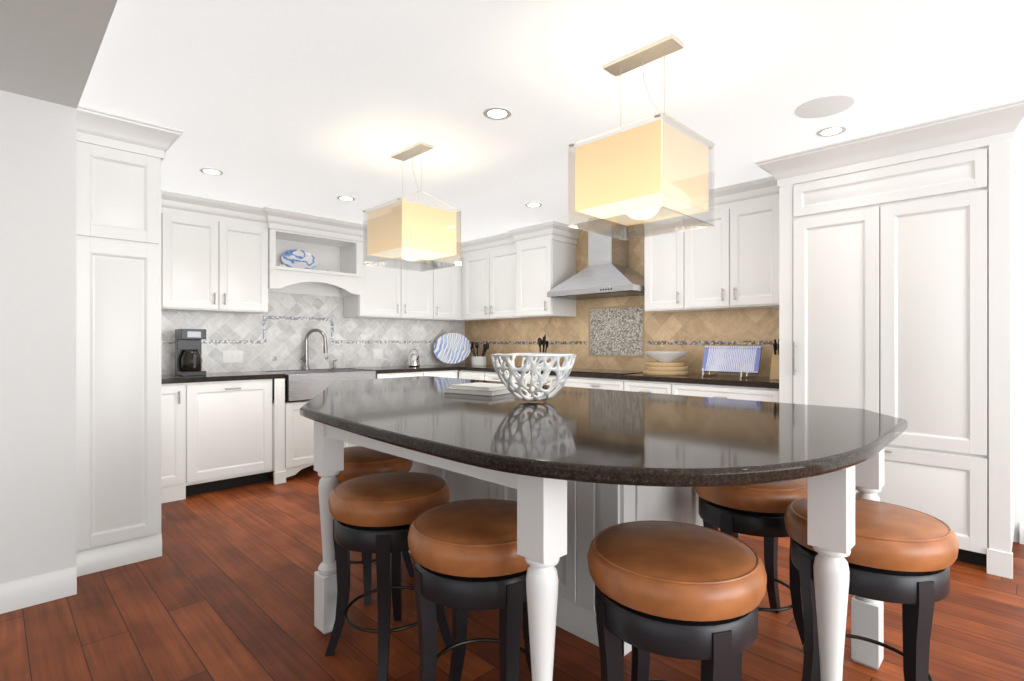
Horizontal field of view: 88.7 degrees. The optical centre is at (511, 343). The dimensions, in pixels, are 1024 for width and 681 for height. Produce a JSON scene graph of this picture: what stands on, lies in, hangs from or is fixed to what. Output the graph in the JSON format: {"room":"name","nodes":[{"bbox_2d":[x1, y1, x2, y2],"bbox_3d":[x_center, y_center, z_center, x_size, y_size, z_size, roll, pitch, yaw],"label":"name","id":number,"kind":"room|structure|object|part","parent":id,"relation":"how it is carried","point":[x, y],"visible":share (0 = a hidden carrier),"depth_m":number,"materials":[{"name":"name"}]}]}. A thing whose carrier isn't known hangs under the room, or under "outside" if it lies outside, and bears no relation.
{"room":"kitchen","nodes":[
{"label":"kitchen","id":0,"kind":"room"},
{"bbox_2d":[0,90,76,613],"bbox_3d":[-4.947,0.037,1.236,2.156,2.365,5.853,0,0,45],"label":"wall","id":1,"kind":"structure","parent":0,"point":[37,351],"depth_m":2.46,"materials":[{"name":"white paint"}]},
{"bbox_2d":[0,0,116,108],"bbox_3d":[-2.371,-1.242,-1.338,9.800,0.195,5.854,0,0,45],"label":"ceiling","id":2,"kind":"structure","parent":0,"point":[49,49],"depth_m":2.01,"materials":[{"name":"paint"}]},
{"bbox_2d":[278,250,339,271],"bbox_3d":[-2.053,-0.827,5.263,0.175,0.226,0.644,0,0,45],"label":"decor","id":3,"kind":"object","parent":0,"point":[298,259],"visible":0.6,"depth_m":5.27,"materials":[{"name":"white ceramic"}]},
{"bbox_2d":[161,292,464,373],"bbox_3d":[-2.085,0.000,5.534,0.125,2.440,4.263,0,0,45],"label":"wall","id":4,"kind":"structure","parent":0,"point":[273,338],"depth_m":5.36,"materials":[{"name":"grey tile"}]},
{"bbox_2d":[161,190,276,313],"bbox_3d":[-2.642,-0.751,4.619,0.379,0.942,0.944,0,0,45],"label":"upper cabinet","id":5,"kind":"object","parent":4,"relation":"attached to","point":[218,256],"depth_m":4.50,"materials":[{"name":"white paint"}]},
{"bbox_2d":[222,350,242,362],"bbox_3d":[-2.616,0.128,4.907,0.010,0.115,0.180,0,0,45],"label":"electrical outlet plate","id":6,"kind":"object","parent":4,"relation":"attached to","point":[235,356],"depth_m":4.90,"materials":[{"name":"white plastic"}]},
{"bbox_2d":[277,380,284,399],"bbox_3d":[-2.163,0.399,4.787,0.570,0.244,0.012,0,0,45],"label":"base cabinet","id":7,"kind":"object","parent":4,"relation":"attached to","point":[280,383],"depth_m":4.55,"materials":[{"name":"white wood"}]},
{"bbox_2d":[285,368,348,375],"bbox_3d":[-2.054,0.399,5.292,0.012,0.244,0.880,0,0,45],"label":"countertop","id":8,"kind":"structure","parent":4,"relation":"attached to","point":[327,369],"depth_m":5.45,"materials":[{"name":"black stone"}]},
{"bbox_2d":[302,329,337,369],"bbox_3d":[-1.948,0.061,5.378,0.216,0.416,0.374,0,0,45],"label":"faucet","id":9,"kind":"object","parent":8,"relation":"on","point":[305,360],"visible":1,"depth_m":5.32,"materials":[{"name":"silver metal"}]},
{"bbox_2d":[349,368,368,371],"bbox_3d":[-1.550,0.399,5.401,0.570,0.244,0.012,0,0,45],"label":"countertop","id":10,"kind":"structure","parent":4,"relation":"attached to","point":[350,369],"depth_m":5.48,"materials":[{"name":"black stone"}]},
{"bbox_2d":[337,224,408,319],"bbox_3d":[-1.517,-0.751,5.745,0.379,0.942,0.620,0,0,45],"label":"upper cabinet","id":11,"kind":"object","parent":4,"relation":"attached to","point":[372,291],"depth_m":5.57,"materials":[{"name":"white paint"}]},
{"bbox_2d":[373,349,382,358],"bbox_3d":[-1.534,0.128,5.989,0.010,0.115,0.120,0,0,45],"label":"electrical outlet plate","id":12,"kind":"object","parent":4,"relation":"attached to","point":[377,353],"depth_m":5.99,"materials":[{"name":"white plastic"}]},
{"bbox_2d":[409,269,440,319],"bbox_3d":[-1.198,-0.751,6.087,0.345,0.942,0.564,0,0,45],"label":"upper cabinet","id":13,"kind":"object","parent":4,"relation":"attached to","point":[424,286],"depth_m":6.05,"materials":[{"name":"white paint"}]},
{"bbox_2d":[437,265,460,320],"bbox_3d":[-0.933,-0.751,6.352,0.345,0.942,0.433,0,0,45],"label":"upper cabinet","id":14,"kind":"object","parent":4,"relation":"attached to","point":[450,276],"depth_m":6.32,"materials":[{"name":"white paint"}]},
{"bbox_2d":[285,372,376,399],"bbox_3d":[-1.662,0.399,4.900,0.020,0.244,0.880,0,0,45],"label":"sink","id":15,"kind":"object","parent":0,"relation":"attached to","point":[298,385],"depth_m":4.75,"materials":[{"name":"silver metal"}]},
{"bbox_2d":[0,465,1023,680],"bbox_3d":[-0.799,1.270,0.375,10.000,0.100,10.500,0,0,45],"label":"floor","id":16,"kind":"structure","parent":0,"point":[221,588],"depth_m":2.26,"materials":[{"name":"brown wood"}]},
{"bbox_2d":[76,105,182,576],"bbox_3d":[-2.296,-0.001,3.074,0.665,2.442,0.486,0,0,45],"label":"pantry cabinet","id":17,"kind":"object","parent":16,"relation":"on","point":[119,159],"visible":0.81,"depth_m":2.85,"materials":[{"name":"white paint"}]},
{"bbox_2d":[161,384,200,502],"bbox_3d":[-2.879,0.765,4.201,0.635,0.910,0.454,0,0,45],"label":"base cabinet","id":18,"kind":"object","parent":16,"relation":"on","point":[180,403],"depth_m":4.06,"materials":[{"name":"white paint"}]},
{"bbox_2d":[201,380,276,492],"bbox_3d":[-2.559,0.765,4.521,0.635,0.910,0.724,0,0,45],"label":"dishwasher","id":19,"kind":"object","parent":16,"relation":"on","point":[223,430],"depth_m":4.35,"materials":[{"name":"white paint"}]},
{"bbox_2d":[161,372,284,383],"bbox_3d":[-2.632,0.290,4.438,0.649,0.040,1.140,0,0,45],"label":"countertop","id":20,"kind":"structure","parent":19,"relation":"on","point":[208,378],"depth_m":4.35,"materials":[{"name":"black stone"}]},
{"bbox_2d":[175,329,205,375],"bbox_3d":[-2.696,0.077,4.393,0.235,0.385,0.180,0,0,45],"label":"coffee maker","id":21,"kind":"object","parent":20,"relation":"on","point":[188,352],"visible":1,"depth_m":4.35,"materials":[{"name":"black plastic"}]},
{"bbox_2d":[273,400,313,483],"bbox_3d":[-1.882,0.873,5.166,0.680,0.694,1.145,0,0,45],"label":"base cabinet","id":22,"kind":"object","parent":16,"relation":"on","point":[293,433],"depth_m":4.62,"materials":[{"name":"white paint"}]},
{"bbox_2d":[313,446,413,605],"bbox_3d":[-0.746,0.885,2.676,0.470,0.670,0.470,0,0,28],"label":"stool","id":23,"kind":"object","parent":16,"relation":"on","point":[360,461],"visible":0.25,"depth_m":2.50,"materials":[{"name":"leather"}]},
{"bbox_2d":[325,472,451,680],"bbox_3d":[-0.481,0.885,2.079,0.470,0.670,0.470,0,0,39],"label":"stool","id":24,"kind":"object","parent":16,"relation":"on","point":[377,513],"visible":0.83,"depth_m":1.92,"materials":[{"name":"leather"}]},
{"bbox_2d":[377,372,428,378],"bbox_3d":[-1.340,0.765,5.741,0.635,0.910,0.565,0,0,45],"label":"base cabinet","id":25,"kind":"object","parent":16,"relation":"on","point":[383,374],"depth_m":5.47,"materials":[{"name":"white paint"}]},
{"bbox_2d":[429,372,452,377],"bbox_3d":[-1.044,0.765,6.036,0.635,0.910,0.528,0,0,45],"label":"base cabinet","id":26,"kind":"object","parent":16,"relation":"on","point":[435,374],"depth_m":5.85,"materials":[{"name":"white paint"}]},
{"bbox_2d":[453,368,484,379],"bbox_3d":[-0.265,0.765,6.049,0.469,0.910,0.708,0,0,45],"label":"base cabinet","id":27,"kind":"object","parent":16,"relation":"on","point":[462,373],"depth_m":5.87,"materials":[{"name":"white paint"}]},
{"bbox_2d":[369,364,464,375],"bbox_3d":[-0.998,0.290,6.072,0.649,0.040,1.712,0,0,45],"label":"countertop","id":28,"kind":"structure","parent":27,"relation":"on","point":[440,367],"depth_m":5.78,"materials":[{"name":"black stone"}]},
{"bbox_2d":[408,349,419,366],"bbox_3d":[-1.119,0.167,6.026,0.175,0.205,0.140,0,0,45],"label":"kettle","id":29,"kind":"object","parent":28,"relation":"on","point":[413,360],"visible":1,"depth_m":5.99,"materials":[{"name":"silver metal"}]},
{"bbox_2d":[434,333,470,363],"bbox_3d":[-0.730,0.062,6.402,0.347,0.377,0.316,0,0,45],"label":"platter","id":30,"kind":"object","parent":28,"relation":"on","point":[451,348],"visible":1,"depth_m":6.42,"materials":[{"name":"ceramic"}]},
{"bbox_2d":[408,499,531,680],"bbox_3d":[-0.096,0.885,1.679,0.470,0.670,0.470,0,0,16],"label":"stool","id":31,"kind":"object","parent":16,"relation":"on","point":[465,556],"visible":0.83,"depth_m":1.51,"materials":[{"name":"leather"}]},
{"bbox_2d":[485,372,501,381],"bbox_3d":[0.045,0.765,5.790,0.464,0.910,0.635,0,0,45],"label":"base cabinet","id":32,"kind":"object","parent":16,"relation":"on","point":[489,376],"depth_m":5.61,"materials":[{"name":"white paint"}]},
{"bbox_2d":[512,372,529,383],"bbox_3d":[0.344,0.765,5.491,0.380,0.910,0.635,0,0,45],"label":"base cabinet","id":33,"kind":"object","parent":16,"relation":"on","point":[513,377],"depth_m":5.34,"materials":[{"name":"white paint"}]},
{"bbox_2d":[537,376,628,390],"bbox_3d":[0.847,0.765,4.988,1.044,0.910,0.635,0,0,45],"label":"base cabinet","id":34,"kind":"object","parent":16,"relation":"on","point":[572,381],"depth_m":4.66,"materials":[{"name":"white paint"}]},
{"bbox_2d":[314,421,883,680],"bbox_3d":[-0.135,0.765,2.577,3.147,0.909,1.526,0,0,45],"label":"kitchen island","id":35,"kind":"object","parent":16,"relation":"on","point":[561,524],"visible":0.33,"depth_m":1.96,"materials":[{"name":"white paint"}]},
{"bbox_2d":[300,376,907,486],"bbox_3d":[-0.160,0.290,2.566,3.245,0.040,1.697,0,0,45],"label":"island countertop","id":36,"kind":"structure","parent":35,"relation":"on","point":[602,436],"depth_m":1.62,"materials":[{"name":"stone"}]},
{"bbox_2d":[444,382,511,395],"bbox_3d":[-0.165,0.248,2.846,0.325,0.043,0.251,0,0,33],"label":"books","id":37,"kind":"object","parent":36,"relation":"on","point":[486,389],"visible":0.88,"depth_m":2.75,"materials":[{"name":"grey paper"}]},
{"bbox_2d":[490,353,575,400],"bbox_3d":[0.102,0.155,2.405,0.392,0.215,0.390,0,0,45],"label":"bowl","id":38,"kind":"object","parent":36,"relation":"on","point":[531,366],"visible":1,"depth_m":2.31,"materials":[{"name":"white ceramic"}]},
{"bbox_2d":[629,380,680,394],"bbox_3d":[1.349,0.765,4.486,0.505,0.910,0.635,0,0,45],"label":"base cabinet","id":39,"kind":"object","parent":16,"relation":"on","point":[648,386],"depth_m":4.25,"materials":[{"name":"white paint"}]},
{"bbox_2d":[587,520,766,680],"bbox_3d":[0.446,0.885,1.450,0.470,0.670,0.470,0,0,31],"label":"stool","id":40,"kind":"object","parent":16,"relation":"on","point":[680,590],"visible":1,"depth_m":1.29,"materials":[{"name":"leather"}]},
{"bbox_2d":[681,384,778,401],"bbox_3d":[1.746,0.765,4.090,0.871,0.910,0.635,0,0,45],"label":"base cabinet","id":41,"kind":"object","parent":16,"relation":"on","point":[701,390],"depth_m":3.81,"materials":[{"name":"white paint"}]},
{"bbox_2d":[465,364,778,387],"bbox_3d":[0.828,0.290,4.997,3.451,0.040,0.649,0,0,45],"label":"countertop","id":42,"kind":"structure","parent":41,"relation":"on","point":[693,378],"depth_m":4.16,"materials":[{"name":"black stone"}]},
{"bbox_2d":[470,341,488,365],"bbox_3d":[-0.375,0.119,6.277,0.238,0.299,0.234,0,0,45],"label":"utensil crock","id":43,"kind":"object","parent":42,"relation":"on","point":[477,360],"visible":1,"depth_m":6.20,"materials":[{"name":"white ceramic"}]},
{"bbox_2d":[537,334,548,363],"bbox_3d":[0.321,0.085,5.611,0.125,0.369,0.132,0,0,45],"label":"utensil holder","id":44,"kind":"object","parent":42,"relation":"on","point":[543,342],"visible":0.56,"depth_m":5.58,"materials":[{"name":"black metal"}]},
{"bbox_2d":[551,368,632,371],"bbox_3d":[0.820,0.267,5.006,0.880,0.006,0.480,0,0,45],"label":"cooktop","id":45,"kind":"object","parent":42,"relation":"in","point":[573,369],"depth_m":5.04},
{"bbox_2d":[701,346,761,378],"bbox_3d":[1.734,0.148,4.181,0.450,0.243,0.306,0,0,45],"label":"tray","id":46,"kind":"object","parent":42,"relation":"on","point":[736,359],"visible":1,"depth_m":4.18,"materials":[{"name":"blue ceramic"}]},
{"bbox_2d":[770,339,778,379],"bbox_3d":[2.006,0.120,3.928,0.100,0.298,0.189,0,0,35],"label":"knife block","id":47,"kind":"object","parent":42,"relation":"on","point":[774,373],"visible":0.58,"depth_m":3.91,"materials":[{"name":"brown wood"}]},
{"bbox_2d":[694,478,806,644],"bbox_3d":[1.022,0.885,2.231,0.470,0.670,0.470,0,0,5],"label":"stool","id":48,"kind":"object","parent":16,"relation":"on","point":[759,510],"visible":0.54,"depth_m":2.07,"materials":[{"name":"leather"}]},
{"bbox_2d":[784,497,958,680],"bbox_3d":[1.156,0.885,1.715,0.470,0.670,0.470,0,0,36],"label":"stool","id":49,"kind":"object","parent":16,"relation":"on","point":[906,557],"visible":0.77,"depth_m":1.53,"materials":[{"name":"leather"}]},
{"bbox_2d":[775,102,1018,578],"bbox_3d":[2.430,-0.001,3.355,1.128,2.442,0.706,0,0,45],"label":"tall cabinet","id":50,"kind":"object","parent":16,"relation":"on","point":[897,272],"depth_m":2.98,"materials":[{"name":"white paint"}]},
{"bbox_2d":[78,0,1023,241],"bbox_3d":[1.271,-1.280,2.303,9.800,0.120,4.445,0,0,45],"label":"ceiling","id":51,"kind":"structure","parent":0,"point":[315,107],"depth_m":2.46,"materials":[{"name":"white paint"}]},
{"bbox_2d":[199,168,222,174],"bbox_3d":[-2.135,-1.217,3.719,0.150,0.006,0.150,0,0,45],"label":"recessed light","id":52,"kind":"object","parent":51,"relation":"in","point":[210,171],"visible":1,"depth_m":3.71,"materials":[{"name":"white paint"}]},
{"bbox_2d":[337,196,354,200],"bbox_3d":[-1.397,-1.217,4.409,0.150,0.006,0.150,0,0,45],"label":"recessed light","id":53,"kind":"object","parent":51,"relation":"in","point":[345,198],"visible":0.98,"depth_m":4.41,"materials":[{"name":"white paint"}]},
{"bbox_2d":[362,142,460,271],"bbox_3d":[-0.636,-0.857,3.323,0.444,0.724,0.456,0,0,45],"label":"pendant","id":54,"kind":"object","parent":51,"relation":"hanging from","point":[382,234],"depth_m":3.21,"materials":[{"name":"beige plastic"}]},
{"bbox_3d":[-0.636,-0.917,3.323,0.423,0.604,0.456,0,0,45],"label":"pendant frame","id":55,"kind":"part","parent":54,"relation":"part of","materials":[{"name":"silver metal"}]},
{"bbox_3d":[-0.636,-0.695,3.323,0.400,0.270,0.400,0,0,45],"label":"pendant shade","id":56,"kind":"part","parent":54,"relation":"part of","materials":[{"name":"beige fabric"}]},
{"bbox_2d":[483,107,510,119],"bbox_3d":[-0.078,-1.217,2.779,0.150,0.006,0.150,0,0,45],"label":"recessed light","id":57,"kind":"object","parent":51,"relation":"in","point":[497,113],"visible":1,"depth_m":2.77,"materials":[{"name":"white paint"}]},
{"bbox_2d":[525,203,541,206],"bbox_3d":[0.191,-1.217,4.617,0.150,0.006,0.150,0,0,45],"label":"recessed light","id":58,"kind":"object","parent":51,"relation":"in","point":[533,204],"visible":1,"depth_m":4.60,"materials":[{"name":"white paint"}]},
{"bbox_2d":[568,35,715,240],"bbox_3d":[0.551,-0.857,2.220,0.444,0.724,0.456,0,0,45],"label":"pendant","id":59,"kind":"object","parent":51,"relation":"hanging from","point":[688,177],"depth_m":2.11,"materials":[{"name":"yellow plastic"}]},
{"bbox_3d":[0.551,-0.695,2.220,0.400,0.270,0.400,0,0,45],"label":"pendant shade","id":60,"kind":"part","parent":59,"relation":"part of","materials":[{"name":"beige fabric"}]},
{"bbox_3d":[0.551,-0.917,2.220,0.423,0.604,0.456,0,0,45],"label":"pendant frame","id":61,"kind":"part","parent":59,"relation":"part of","materials":[{"name":"silver metal"}]},
{"bbox_2d":[795,94,855,117],"bbox_3d":[1.612,-1.217,2.701,0.270,0.006,0.270,0,0,45],"label":"ceiling speaker","id":62,"kind":"object","parent":51,"relation":"attached to","point":[825,106],"visible":1,"depth_m":2.69,"materials":[{"name":"white plastic"}]},
{"bbox_2d":[816,126,846,136],"bbox_3d":[1.839,-1.217,3.012,0.150,0.006,0.150,0,0,45],"label":"recessed light","id":63,"kind":"object","parent":51,"relation":"in","point":[830,131],"visible":1,"depth_m":3.01,"materials":[{"name":"white paint"}]},
{"bbox_2d":[465,156,1023,543],"bbox_3d":[2.731,0.000,3.636,9.620,2.440,0.136,0,0,45],"label":"wall","id":64,"kind":"structure","parent":0,"point":[620,333],"depth_m":5.03,"materials":[{"name":"beige tile"}]},
{"bbox_2d":[461,232,508,320],"bbox_3d":[-0.151,-0.751,6.191,1.028,0.942,0.345,0,0,45],"label":"upper cabinet","id":65,"kind":"object","parent":64,"relation":"attached to","point":[485,261],"depth_m":6.11,"materials":[{"name":"white paint"}]},
{"bbox_2d":[509,221,576,319],"bbox_3d":[0.342,-0.751,5.648,0.564,0.942,0.415,0,0,45],"label":"upper cabinet","id":66,"kind":"object","parent":64,"relation":"attached to","point":[542,257],"depth_m":5.48,"materials":[{"name":"white paint"}]},
{"bbox_2d":[547,231,644,299],"bbox_3d":[0.874,-0.839,5.060,0.990,0.766,0.496,0,0,45],"label":"range hood","id":67,"kind":"object","parent":64,"relation":"attached to","point":[608,272],"visible":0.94,"depth_m":4.98,"materials":[{"name":"silver metal"}]},
{"bbox_2d":[645,229,692,312],"bbox_3d":[1.443,-0.751,4.597,0.440,0.942,0.345,0,0,45],"label":"upper cabinet","id":68,"kind":"object","parent":64,"relation":"attached to","point":[668,257],"depth_m":4.47,"materials":[{"name":"white paint"}]},
{"bbox_2d":[693,176,778,311],"bbox_3d":[1.833,-0.751,4.207,0.913,0.942,0.345,0,0,45],"label":"upper cabinet","id":69,"kind":"object","parent":64,"relation":"attached to","point":[736,260],"depth_m":4.04,"materials":[{"name":"white paint"}]}
]}

